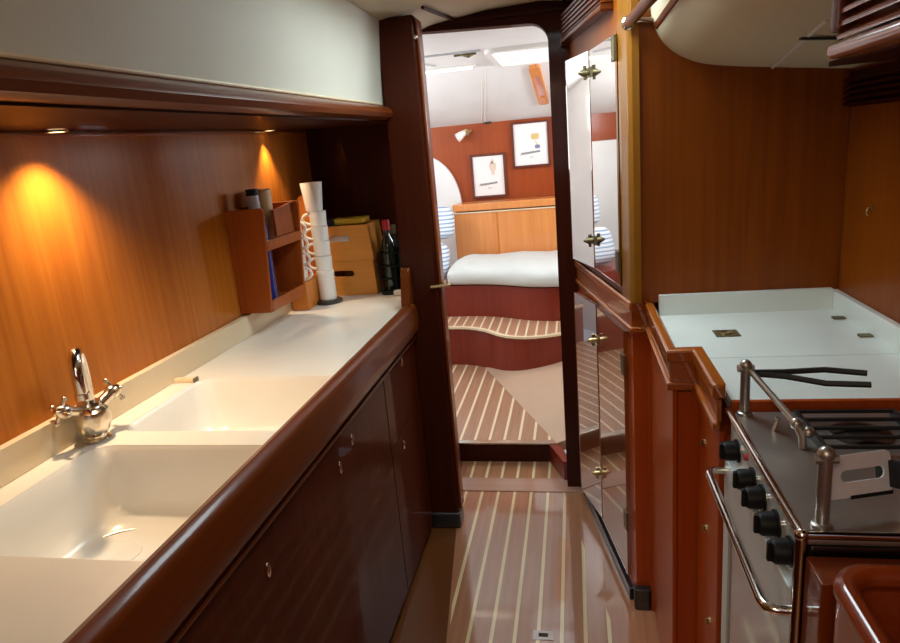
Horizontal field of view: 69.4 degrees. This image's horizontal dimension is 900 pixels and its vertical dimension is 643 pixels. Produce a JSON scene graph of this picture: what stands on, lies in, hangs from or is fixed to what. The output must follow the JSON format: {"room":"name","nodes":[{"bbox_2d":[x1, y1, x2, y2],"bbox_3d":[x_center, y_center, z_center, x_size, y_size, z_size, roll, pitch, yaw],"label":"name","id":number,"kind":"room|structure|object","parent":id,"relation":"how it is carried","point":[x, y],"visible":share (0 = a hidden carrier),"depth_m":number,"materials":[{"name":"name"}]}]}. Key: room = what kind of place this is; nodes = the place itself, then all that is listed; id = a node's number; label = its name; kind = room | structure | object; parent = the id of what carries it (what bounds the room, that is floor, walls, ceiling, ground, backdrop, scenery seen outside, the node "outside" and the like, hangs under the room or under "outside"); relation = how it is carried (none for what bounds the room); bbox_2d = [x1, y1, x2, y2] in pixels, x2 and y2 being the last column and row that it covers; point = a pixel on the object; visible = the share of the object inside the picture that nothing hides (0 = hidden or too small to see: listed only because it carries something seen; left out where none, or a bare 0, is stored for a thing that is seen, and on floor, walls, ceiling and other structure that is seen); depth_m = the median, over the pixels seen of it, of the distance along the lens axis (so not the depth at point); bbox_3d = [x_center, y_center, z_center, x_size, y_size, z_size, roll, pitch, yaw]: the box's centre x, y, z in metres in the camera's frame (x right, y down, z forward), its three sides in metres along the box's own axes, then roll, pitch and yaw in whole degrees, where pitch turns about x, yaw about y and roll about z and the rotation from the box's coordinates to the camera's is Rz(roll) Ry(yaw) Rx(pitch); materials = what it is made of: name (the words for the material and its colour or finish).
{"room":"ship interior","nodes":[
{"label":"ship interior","id":0,"kind":"room"},
{"bbox_2d":[0,130,311,444],"bbox_3d":[-0.914,0.441,1.276,0.040,1.660,3.860,-2,15,11],"label":"wall","id":1,"kind":"structure","parent":0,"point":[116,249],"depth_m":1.63,"materials":[{"name":"brown wood"}]},
{"bbox_2d":[0,302,292,487],"bbox_3d":[-0.857,0.242,1.440,0.022,0.072,3.297,-2,15,11],"label":"backsplash","id":2,"kind":"structure","parent":1,"relation":"attached to","point":[19,455],"depth_m":1.68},
{"bbox_2d":[0,51,392,137],"bbox_3d":[-0.691,-0.354,1.081,0.529,0.107,3.590,-2,15,11],"label":"shelf","id":3,"kind":"object","parent":1,"relation":"attached to","point":[34,97],"visible":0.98,"depth_m":1.11,"materials":[{"name":"brown wood"}]},
{"bbox_2d":[44,129,69,132],"bbox_3d":[-0.838,-0.405,1.384,0.048,0.004,0.048,-2,15,11],"label":"recessed light","id":4,"kind":"object","parent":3,"relation":"attached to","point":[59,130],"visible":1,"depth_m":1.37,"materials":[{"name":"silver metal"}]},
{"bbox_2d":[224,200,305,313],"bbox_3d":[-0.640,-0.237,2.322,0.139,0.352,0.300,-2,15,11],"label":"rack","id":5,"kind":"object","parent":1,"relation":"attached to","point":[249,245],"visible":0.94,"depth_m":2.21,"materials":[{"name":"brown wood"}]},
{"bbox_2d":[245,188,277,299],"bbox_3d":[-0.656,-0.256,2.250,0.068,0.401,0.068,-2,15,11],"label":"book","id":6,"kind":"object","parent":5,"relation":"in","point":[252,197],"visible":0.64,"depth_m":2.23,"materials":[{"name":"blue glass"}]},
{"bbox_2d":[258,188,276,238],"bbox_3d":[-0.664,-0.373,2.312,0.078,0.190,0.078,-2,15,11],"label":"canister","id":7,"kind":"object","parent":5,"relation":"in","point":[265,199],"visible":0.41,"depth_m":2.28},
{"bbox_2d":[0,0,383,105],"bbox_3d":[-0.503,-0.502,0.904,0.044,0.317,3.800,-2,15,11],"label":"wall","id":8,"kind":"structure","parent":0,"point":[319,47],"depth_m":1.22,"materials":[{"name":"white paint"}]},
{"bbox_2d":[305,125,397,238],"bbox_3d":[-0.326,-0.230,2.983,0.580,1.990,0.060,-2,15,11],"label":"wall","id":9,"kind":"structure","parent":0,"point":[352,164],"depth_m":2.85,"materials":[{"name":"brown wood"}]},
{"bbox_2d":[348,0,565,28],"bbox_3d":[-0.084,-0.681,0.701,0.870,0.083,3.660,-2,15,11],"label":"ceiling","id":10,"kind":"structure","parent":0,"point":[428,12],"depth_m":2.25,"materials":[{"name":"paint"}]},
{"bbox_2d":[422,26,548,69],"bbox_3d":[0.146,-1.405,3.315,2.600,0.035,1.640,-2,15,11],"label":"ceiling","id":11,"kind":"structure","parent":0,"point":[440,49],"depth_m":3.22,"materials":[{"name":"white paint"}]},
{"bbox_2d":[425,64,475,73],"bbox_3d":[-0.166,-1.551,4.050,0.655,0.020,0.080,-2,15,11],"label":"recessed light","id":12,"kind":"object","parent":11,"relation":"in","point":[464,67],"visible":0.43,"depth_m":3.99,"materials":[{"name":"white plastic"}]},
{"bbox_2d":[426,67,471,73],"bbox_3d":[-0.165,-1.548,4.051,0.615,0.014,0.040,-2,15,11],"label":"diffuser","id":13,"kind":"object","parent":12,"relation":"attached to","point":[448,69],"depth_m":4.00,"materials":[{"name":"white plastic"}]},
{"bbox_2d":[454,42,548,66],"bbox_3d":[0.435,-1.584,3.675,0.740,0.174,0.720,-2,15,11],"label":"window","id":14,"kind":"structure","parent":11,"relation":"attached to","point":[535,48],"depth_m":3.96,"materials":[{"name":"white glass"}]},
{"bbox_2d":[426,62,550,127],"bbox_3d":[0.379,-1.626,4.534,2.600,0.425,0.870,-2,15,11],"label":"wall","id":15,"kind":"structure","parent":0,"point":[487,94],"depth_m":4.53,"materials":[{"name":"white paint"}]},
{"bbox_2d":[529,64,548,104],"bbox_3d":[0.600,-1.582,4.364,0.072,0.220,0.538,-1,15,15],"label":"handle","id":16,"kind":"object","parent":15,"relation":"attached to","point":[535,71],"visible":1,"depth_m":4.33,"materials":[{"name":"orange wood"}]},
{"bbox_2d":[431,116,554,202],"bbox_3d":[0.528,-0.875,5.151,2.600,1.390,0.045,-2,15,11],"label":"wall","id":17,"kind":"structure","parent":0,"point":[495,137],"depth_m":5.06,"materials":[{"name":"brown wood"}]},
{"bbox_2d":[433,158,461,266],"bbox_3d":[-0.303,-0.869,5.263,0.825,0.886,0.039,-2,15,11],"label":"arched panel","id":18,"kind":"object","parent":17,"relation":"attached to","point":[447,189],"visible":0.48,"depth_m":5.15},
{"bbox_2d":[455,129,471,141],"bbox_3d":[0.096,-1.430,4.993,0.140,0.094,0.101,-10,15,-17],"label":"reading lamp","id":19,"kind":"object","parent":17,"relation":"attached to","point":[460,135],"visible":1,"depth_m":4.95,"materials":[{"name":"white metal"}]},
{"bbox_2d":[470,152,507,198],"bbox_3d":[0.304,-1.140,5.082,0.275,0.337,0.024,-2,15,11],"label":"picture","id":20,"kind":"object","parent":17,"relation":"attached to","point":[488,171],"visible":1,"depth_m":5.08,"materials":[{"name":"paper"}]},
{"bbox_2d":[510,119,550,168],"bbox_3d":[0.617,-1.354,4.963,0.290,0.343,0.024,-2,15,11],"label":"picture","id":21,"kind":"object","parent":17,"relation":"attached to","point":[530,140],"visible":1,"depth_m":4.96,"materials":[{"name":"paper"}]},
{"bbox_2d":[452,365,552,439],"bbox_3d":[0.301,0.390,4.025,1.600,0.040,1.670,-2,15,11],"label":"floor","id":22,"kind":"structure","parent":0,"point":[485,410],"depth_m":3.57,"materials":[{"name":"brown wood"}]},
{"bbox_2d":[448,316,561,370],"bbox_3d":[0.358,0.139,4.354,1.604,0.268,0.693,-2,15,11],"label":"step","id":23,"kind":"structure","parent":22,"relation":"on","point":[500,343],"depth_m":4.17,"materials":[{"name":"brown wood"}]},
{"bbox_2d":[444,267,559,320],"bbox_3d":[0.428,-0.232,4.781,1.600,0.221,1.022,-2,15,11],"label":"berth","id":24,"kind":"object","parent":23,"relation":"on","point":[515,302],"visible":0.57,"depth_m":4.42,"materials":[{"name":"brown wood"}]},
{"bbox_2d":[441,243,449,277],"bbox_3d":[-0.128,-0.447,4.795,0.257,0.274,0.180,-2,15,11],"label":"pillow","id":25,"kind":"object","parent":24,"relation":"on","point":[445,250],"visible":0.23,"depth_m":4.74,"materials":[{"name":"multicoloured fabric"}]},
{"bbox_2d":[438,207,454,238],"bbox_3d":[-0.089,-0.735,4.865,0.249,0.237,0.151,-2,15,11],"label":"pillow","id":26,"kind":"object","parent":25,"relation":"on","point":[446,215],"visible":0.49,"depth_m":4.81,"materials":[{"name":"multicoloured fabric"}]},
{"bbox_2d":[447,250,558,286],"bbox_3d":[0.565,-0.381,4.560,1.171,0.150,0.817,-2,15,11],"label":"seat cushion","id":27,"kind":"object","parent":24,"relation":"on","point":[520,268],"visible":0.59,"depth_m":4.42,"materials":[{"name":"white fabric"}]},
{"bbox_2d":[452,196,556,258],"bbox_3d":[0.651,-0.690,5.000,1.215,0.509,0.205,-2,15,11],"label":"locker","id":28,"kind":"object","parent":24,"relation":"on","point":[520,224],"visible":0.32,"depth_m":4.94,"materials":[{"name":"orange wood"}]},
{"bbox_2d":[459,440,556,443],"bbox_3d":[0.237,0.594,3.200,0.580,0.008,0.035,-2,15,11],"label":"trim","id":29,"kind":"structure","parent":22,"relation":"attached to","point":[460,441],"depth_m":3.18,"materials":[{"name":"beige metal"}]},
{"bbox_2d":[459,444,549,461],"bbox_3d":[0.242,0.643,3.212,0.582,0.094,0.025,-2,15,11],"label":"trim","id":30,"kind":"structure","parent":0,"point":[468,452],"depth_m":3.19,"materials":[{"name":"brown wood"}]},
{"bbox_2d":[422,0,591,486],"bbox_3d":[0.225,-0.232,2.723,0.720,2.030,0.075,-2,15,11],"label":"wall","id":31,"kind":"structure","parent":0,"point":[544,15],"depth_m":2.55,"materials":[{"name":"brown wood"}]},
{"bbox_2d":[549,444,566,479],"bbox_3d":[0.528,0.658,3.054,0.051,0.095,0.204,-8,15,-9],"label":"trim","id":32,"kind":"structure","parent":31,"relation":"attached to","point":[558,460],"depth_m":3.04,"materials":[{"name":"brown wood"}]},
{"bbox_2d":[389,461,659,642],"bbox_3d":[0.107,1.214,1.347,2.000,0.040,3.950,-2,15,11],"label":"floor","id":33,"kind":"structure","parent":0,"point":[517,564],"depth_m":2.34,"materials":[{"name":"brown wood"}]},
{"bbox_2d":[178,381,407,642],"bbox_3d":[-0.620,0.873,1.193,0.518,0.820,2.178,-2,15,11],"label":"base cabinet","id":34,"kind":"object","parent":33,"relation":"on","point":[329,567],"visible":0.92,"depth_m":1.60,"materials":[{"name":"brown wood"}]},
{"bbox_2d":[0,292,401,642],"bbox_3d":[-0.615,0.325,1.418,0.499,0.262,3.297,-2,15,11],"label":"countertop","id":35,"kind":"structure","parent":34,"relation":"on","point":[77,519],"depth_m":1.42,"materials":[{"name":"white plastic"}]},
{"bbox_2d":[49,346,124,444],"bbox_3d":[-0.799,0.154,1.440,0.112,0.229,0.161,-2,15,11],"label":"mixer tap","id":36,"kind":"object","parent":35,"relation":"on","point":[92,416],"visible":1,"depth_m":1.42,"materials":[{"name":"silver metal"}]},
{"bbox_2d":[0,445,260,560],"bbox_3d":[-0.609,0.410,1.235,0.413,0.189,0.403,-2,15,11],"label":"sink basin","id":37,"kind":"object","parent":35,"relation":"in","point":[102,502],"depth_m":1.39,"materials":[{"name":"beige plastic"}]},
{"bbox_2d":[173,376,198,382],"bbox_3d":[-0.739,0.163,1.817,0.067,0.013,0.022,-2,15,11],"label":"soap bar","id":38,"kind":"object","parent":35,"relation":"on","point":[178,379],"visible":1,"depth_m":1.81,"materials":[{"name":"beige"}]},
{"bbox_2d":[128,376,331,430],"bbox_3d":[-0.531,0.283,1.654,0.413,0.169,0.359,-2,15,11],"label":"sink basin","id":39,"kind":"object","parent":35,"relation":"in","point":[211,403],"depth_m":1.80,"materials":[{"name":"white ceramic"}]},
{"bbox_2d":[62,267,418,642],"bbox_3d":[-0.395,0.302,1.116,0.050,0.276,2.815,-2,15,11],"label":"rail","id":40,"kind":"object","parent":35,"relation":"attached to","point":[162,598],"visible":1,"depth_m":1.14,"materials":[{"name":"brown wood"}]},
{"bbox_2d":[292,196,319,310],"bbox_3d":[-0.587,-0.281,2.619,0.077,0.435,0.215,-2,15,11],"label":"board","id":41,"kind":"object","parent":35,"relation":"on","point":[309,300],"visible":0.46,"depth_m":2.62,"materials":[{"name":"orange wood"}]},
{"bbox_2d":[304,265,312,280],"bbox_3d":[-0.583,-0.191,2.572,0.099,0.059,0.070,-2,15,11],"label":"mug","id":42,"kind":"object","parent":41,"relation":"on","point":[306,269],"visible":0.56,"depth_m":2.55,"materials":[{"name":"white ceramic"}]},
{"bbox_2d":[303,250,310,265],"bbox_3d":[-0.588,-0.249,2.557,0.099,0.059,0.070,-2,15,11],"label":"mug","id":43,"kind":"object","parent":42,"relation":"on","point":[305,262],"visible":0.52,"depth_m":2.54,"materials":[{"name":"white ceramic"}]},
{"bbox_2d":[301,235,308,250],"bbox_3d":[-0.593,-0.306,2.542,0.099,0.059,0.070,-2,15,11],"label":"mug","id":44,"kind":"object","parent":43,"relation":"on","point":[302,237],"visible":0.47,"depth_m":2.52,"materials":[{"name":"white ceramic"}]},
{"bbox_2d":[300,219,306,234],"bbox_3d":[-0.598,-0.364,2.527,0.099,0.059,0.070,-2,15,11],"label":"mug","id":45,"kind":"object","parent":44,"relation":"on","point":[301,223],"visible":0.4,"depth_m":2.50,"materials":[{"name":"white ceramic"}]},
{"bbox_2d":[317,296,342,304],"bbox_3d":[-0.499,-0.086,2.681,0.111,0.014,0.111,-2,15,11],"label":"coaster","id":46,"kind":"object","parent":35,"relation":"on","point":[338,299],"visible":0.56,"depth_m":2.64,"materials":[{"name":"black rubber"}]},
{"bbox_2d":[316,269,336,300],"bbox_3d":[-0.504,-0.152,2.664,0.071,0.120,0.071,-2,15,11],"label":"canister","id":47,"kind":"object","parent":46,"relation":"on","point":[326,284],"visible":0.84,"depth_m":2.64,"materials":[{"name":"white ceramic"}]},
{"bbox_2d":[308,254,332,270],"bbox_3d":[-0.526,-0.238,2.644,0.099,0.059,0.070,-2,15,11],"label":"mug","id":48,"kind":"object","parent":47,"relation":"on","point":[324,263],"visible":0.86,"depth_m":2.62,"materials":[{"name":"white ceramic"}]},
{"bbox_2d":[306,240,330,256],"bbox_3d":[-0.531,-0.295,2.629,0.099,0.059,0.070,-2,15,11],"label":"mug","id":49,"kind":"object","parent":48,"relation":"on","point":[321,249],"visible":0.94,"depth_m":2.60,"materials":[{"name":"white ceramic"}]},
{"bbox_2d":[304,225,328,241],"bbox_3d":[-0.536,-0.353,2.613,0.099,0.059,0.070,-2,15,11],"label":"mug","id":50,"kind":"object","parent":49,"relation":"on","point":[319,234],"visible":0.89,"depth_m":2.59,"materials":[{"name":"white ceramic"}]},
{"bbox_2d":[301,210,326,226],"bbox_3d":[-0.542,-0.411,2.598,0.099,0.059,0.070,-2,15,11],"label":"mug","id":51,"kind":"object","parent":50,"relation":"on","point":[317,218],"visible":0.91,"depth_m":2.57,"materials":[{"name":"white ceramic"}]},
{"bbox_2d":[299,181,322,211],"bbox_3d":[-0.545,-0.494,2.576,0.087,0.112,0.087,-2,15,11],"label":"tumbler","id":52,"kind":"object","parent":51,"relation":"on","point":[311,191],"visible":1,"depth_m":2.55,"materials":[{"name":"white ceramic"}]},
{"bbox_2d":[332,255,384,295],"bbox_3d":[-0.396,-0.208,2.844,0.205,0.148,0.180,-2,15,11],"label":"crate","id":53,"kind":"object","parent":35,"relation":"on","point":[357,277],"visible":0.73,"depth_m":2.76,"materials":[{"name":"brown wood"}]},
{"bbox_2d":[328,219,382,261],"bbox_3d":[-0.409,-0.351,2.806,0.205,0.148,0.180,-2,15,11],"label":"crate","id":54,"kind":"object","parent":53,"relation":"on","point":[364,243],"visible":0.74,"depth_m":2.72,"materials":[{"name":"brown wood"}]},
{"bbox_2d":[326,218,334,226],"bbox_3d":[-0.507,-0.417,2.729,0.042,0.033,0.042,-2,15,11],"label":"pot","id":55,"kind":"object","parent":54,"relation":"on","point":[330,222],"visible":0.84,"depth_m":2.71,"materials":[{"name":"plastic"}]},
{"bbox_2d":[330,236,349,241],"bbox_3d":[-0.460,-0.328,2.759,0.090,0.117,0.030,-2,15,11],"label":"paper packet","id":56,"kind":"object","parent":54,"relation":"in","point":[333,238],"visible":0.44,"depth_m":2.74,"materials":[{"name":"white paper"}]},
{"bbox_2d":[333,216,369,224],"bbox_3d":[-0.428,-0.434,2.787,0.145,0.022,0.100,-2,15,11],"label":"packet","id":57,"kind":"object","parent":54,"relation":"on","point":[356,219],"visible":0.8,"depth_m":2.74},
{"bbox_2d":[382,291,393,294],"bbox_3d":[-0.220,-0.122,2.717,0.126,0.017,0.029,-5,15,2],"label":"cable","id":58,"kind":"object","parent":35,"relation":"on","point":[383,292],"visible":0.38,"depth_m":2.71,"materials":[{"name":"black plastic"}]},
{"bbox_2d":[377,251,400,293],"bbox_3d":[-0.212,-0.228,2.809,0.146,0.173,0.177,-2,15,11],"label":"caddy","id":59,"kind":"object","parent":35,"relation":"on","point":[378,253],"visible":0.34,"depth_m":2.73,"materials":[{"name":"black plastic"}]},
{"bbox_2d":[381,219,399,290],"bbox_3d":[-0.259,-0.281,2.758,0.061,0.300,0.061,-2,15,11],"label":"wine bottle","id":60,"kind":"object","parent":59,"relation":"in","point":[387,243],"visible":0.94,"depth_m":2.73,"materials":[{"name":"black glass"}]},
{"bbox_2d":[389,224,400,286],"bbox_3d":[-0.241,-0.288,2.841,0.063,0.270,0.063,-2,15,11],"label":"wine bottle","id":61,"kind":"object","parent":59,"relation":"in","point":[392,230],"visible":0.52,"depth_m":2.81,"materials":[{"name":"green glass"}]},
{"bbox_2d":[397,246,400,284],"bbox_3d":[-0.190,-0.262,2.752,0.061,0.255,0.061,-2,15,11],"label":"condiment bottle","id":62,"kind":"object","parent":59,"relation":"in","point":[398,254],"visible":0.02,"depth_m":2.73,"materials":[{"name":"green glass"}]},
{"bbox_2d":[394,289,400,295],"bbox_3d":[-0.208,-0.120,2.691,0.050,0.024,0.022,-6,15,-2],"label":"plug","id":63,"kind":"object","parent":35,"relation":"on","point":[396,292],"visible":0.56,"depth_m":2.68,"materials":[{"name":"plastic"}]},
{"bbox_2d":[383,342,431,588],"bbox_3d":[-0.389,0.529,2.426,0.518,0.820,0.420,-2,15,11],"label":"base cabinet","id":64,"kind":"object","parent":33,"relation":"on","point":[401,392],"visible":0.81,"depth_m":2.34,"materials":[{"name":"brown wood"}]},
{"bbox_2d":[379,15,463,527],"bbox_3d":[-0.082,-0.099,2.470,0.188,1.955,0.094,-2,15,11],"label":"door frame","id":65,"kind":"structure","parent":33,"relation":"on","point":[402,62],"depth_m":2.39,"materials":[{"name":"brown wood"}]},
{"bbox_2d":[462,477,583,492],"bbox_3d":[0.310,0.746,2.973,0.640,0.004,0.120,-2,15,11],"label":"trim","id":66,"kind":"structure","parent":33,"relation":"on","point":[469,484],"depth_m":2.97,"materials":[{"name":"brown wood"}]},
{"bbox_2d":[533,630,553,640],"bbox_3d":[0.295,0.990,2.052,0.066,0.003,0.040,-2,15,11],"label":"plate","id":67,"kind":"object","parent":33,"relation":"on","point":[537,634],"visible":1,"depth_m":2.05,"materials":[{"name":"silver metal"}]},
{"bbox_2d":[651,348,698,642],"bbox_3d":[0.820,0.540,1.745,0.486,0.935,0.429,-2,15,11],"label":"base cabinet","id":68,"kind":"object","parent":33,"relation":"on","point":[675,413],"visible":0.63,"depth_m":1.60,"materials":[{"name":"red wood"}]},
{"bbox_2d":[658,287,899,421],"bbox_3d":[0.763,0.052,1.494,0.468,0.103,0.666,-2,15,11],"label":"countertop","id":69,"kind":"structure","parent":68,"relation":"on","point":[824,326],"depth_m":1.52,"materials":[{"name":"white laminate"}]},
{"bbox_2d":[565,0,852,610],"bbox_3d":[0.777,-0.102,2.210,0.704,1.951,0.791,-2,15,11],"label":"cabinet","id":70,"kind":"object","parent":33,"relation":"on","point":[686,175],"visible":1,"depth_m":1.78,"materials":[{"name":"brown wood"}]},
{"bbox_2d":[560,0,612,45],"bbox_3d":[0.427,-1.001,2.100,0.034,0.112,0.612,-5,15,0],"label":"vent","id":71,"kind":"object","parent":70,"relation":"attached to","point":[579,15],"visible":1,"depth_m":2.11,"materials":[{"name":"brown wood"}]},
{"bbox_2d":[575,260,725,430],"bbox_3d":[0.541,-0.021,1.929,0.098,0.096,1.450,-4,15,2],"label":"rail","id":72,"kind":"object","parent":70,"relation":"attached to","point":[681,368],"visible":0.96,"depth_m":1.49,"materials":[{"name":"red wood"}]},
{"bbox_2d":[696,399,730,642],"bbox_3d":[0.784,0.627,1.429,0.441,0.935,0.224,-2,15,11],"label":"base cabinet","id":73,"kind":"object","parent":33,"relation":"on","point":[710,520],"visible":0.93,"depth_m":1.39,"materials":[{"name":"red wood"}]},
{"bbox_2d":[705,359,899,642],"bbox_3d":[0.699,0.578,1.084,0.460,0.979,0.424,-2,15,11],"label":"stove","id":74,"kind":"object","parent":33,"relation":"on","point":[799,484],"visible":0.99,"depth_m":1.00,"materials":[{"name":"metal"}]},
{"bbox_2d":[735,411,899,546],"bbox_3d":[0.692,0.220,0.985,0.410,0.008,0.412,-2,15,11],"label":"cooktop","id":75,"kind":"object","parent":74,"relation":"in","point":[784,463],"depth_m":0.98,"materials":[{"name":"silver metal"}]},
{"bbox_2d":[833,563,899,642],"bbox_3d":[0.625,0.835,0.550,0.419,1.005,0.622,-2,15,11],"label":"bin","id":76,"kind":"object","parent":33,"relation":"on","point":[867,595],"visible":1,"depth_m":0.72,"materials":[{"name":"brown wood"}]},
{"bbox_2d":[485,362,565,449],"bbox_3d":[0.578,0.375,3.689,0.925,0.208,1.200,-2,15,11],"label":"floor","id":77,"kind":"structure","parent":0,"point":[539,391],"depth_m":3.65,"materials":[{"name":"beige wood"}]},
{"bbox_2d":[651,0,879,68],"bbox_3d":[0.510,-0.401,0.254,0.514,0.342,2.875,-2,15,11],"label":"wall","id":78,"kind":"structure","parent":0,"point":[749,33],"depth_m":1.27,"materials":[{"name":"white paint"}]},
{"bbox_2d":[621,0,656,30],"bbox_3d":[0.441,-0.661,1.277,0.082,0.036,0.826,-3,15,7],"label":"handrail","id":79,"kind":"object","parent":78,"relation":"attached to","point":[636,16],"visible":0.99,"depth_m":1.55,"materials":[{"name":"silver metal"}]},
{"bbox_2d":[654,0,678,28],"bbox_3d":[0.386,-0.538,0.864,0.030,0.030,1.660,-2,15,11],"label":"trim","id":80,"kind":"structure","parent":78,"relation":"attached to","point":[671,3],"depth_m":1.47,"materials":[{"name":"brown wood"}]},
{"bbox_2d":[827,0,899,58],"bbox_3d":[0.574,-0.424,0.384,0.369,0.385,0.757,-2,15,11],"label":"locker","id":81,"kind":"object","parent":78,"relation":"attached to","point":[878,21],"visible":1,"depth_m":0.74,"materials":[{"name":"brown wood"}]},
{"bbox_2d":[829,45,899,106],"bbox_3d":[0.826,-0.458,1.218,0.200,0.085,0.894,-2,15,11],"label":"air vent","id":82,"kind":"object","parent":78,"relation":"in","point":[880,83],"visible":0.98,"depth_m":1.43,"materials":[{"name":"brown wood"}]},
{"bbox_2d":[801,556,899,642],"bbox_3d":[0.692,0.763,0.882,0.416,0.965,0.058,-2,15,11],"label":"wall partition","id":83,"kind":"structure","parent":0,"point":[819,600],"depth_m":0.80,"materials":[{"name":"brown wood"}]},
{"bbox_2d":[838,60,899,323],"bbox_3d":[0.838,0.444,0.494,0.040,1.750,3.000,-2,15,11],"label":"wall","id":84,"kind":"structure","parent":0,"point":[869,267],"depth_m":1.53,"materials":[{"name":"brown wood"}]},
{"bbox_2d":[865,205,873,215],"bbox_3d":[0.989,-0.262,1.535,0.015,0.025,0.012,-2,15,11],"label":"wall hook","id":85,"kind":"object","parent":84,"relation":"attached to","point":[872,206],"visible":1,"depth_m":1.53,"materials":[{"name":"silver metal"}]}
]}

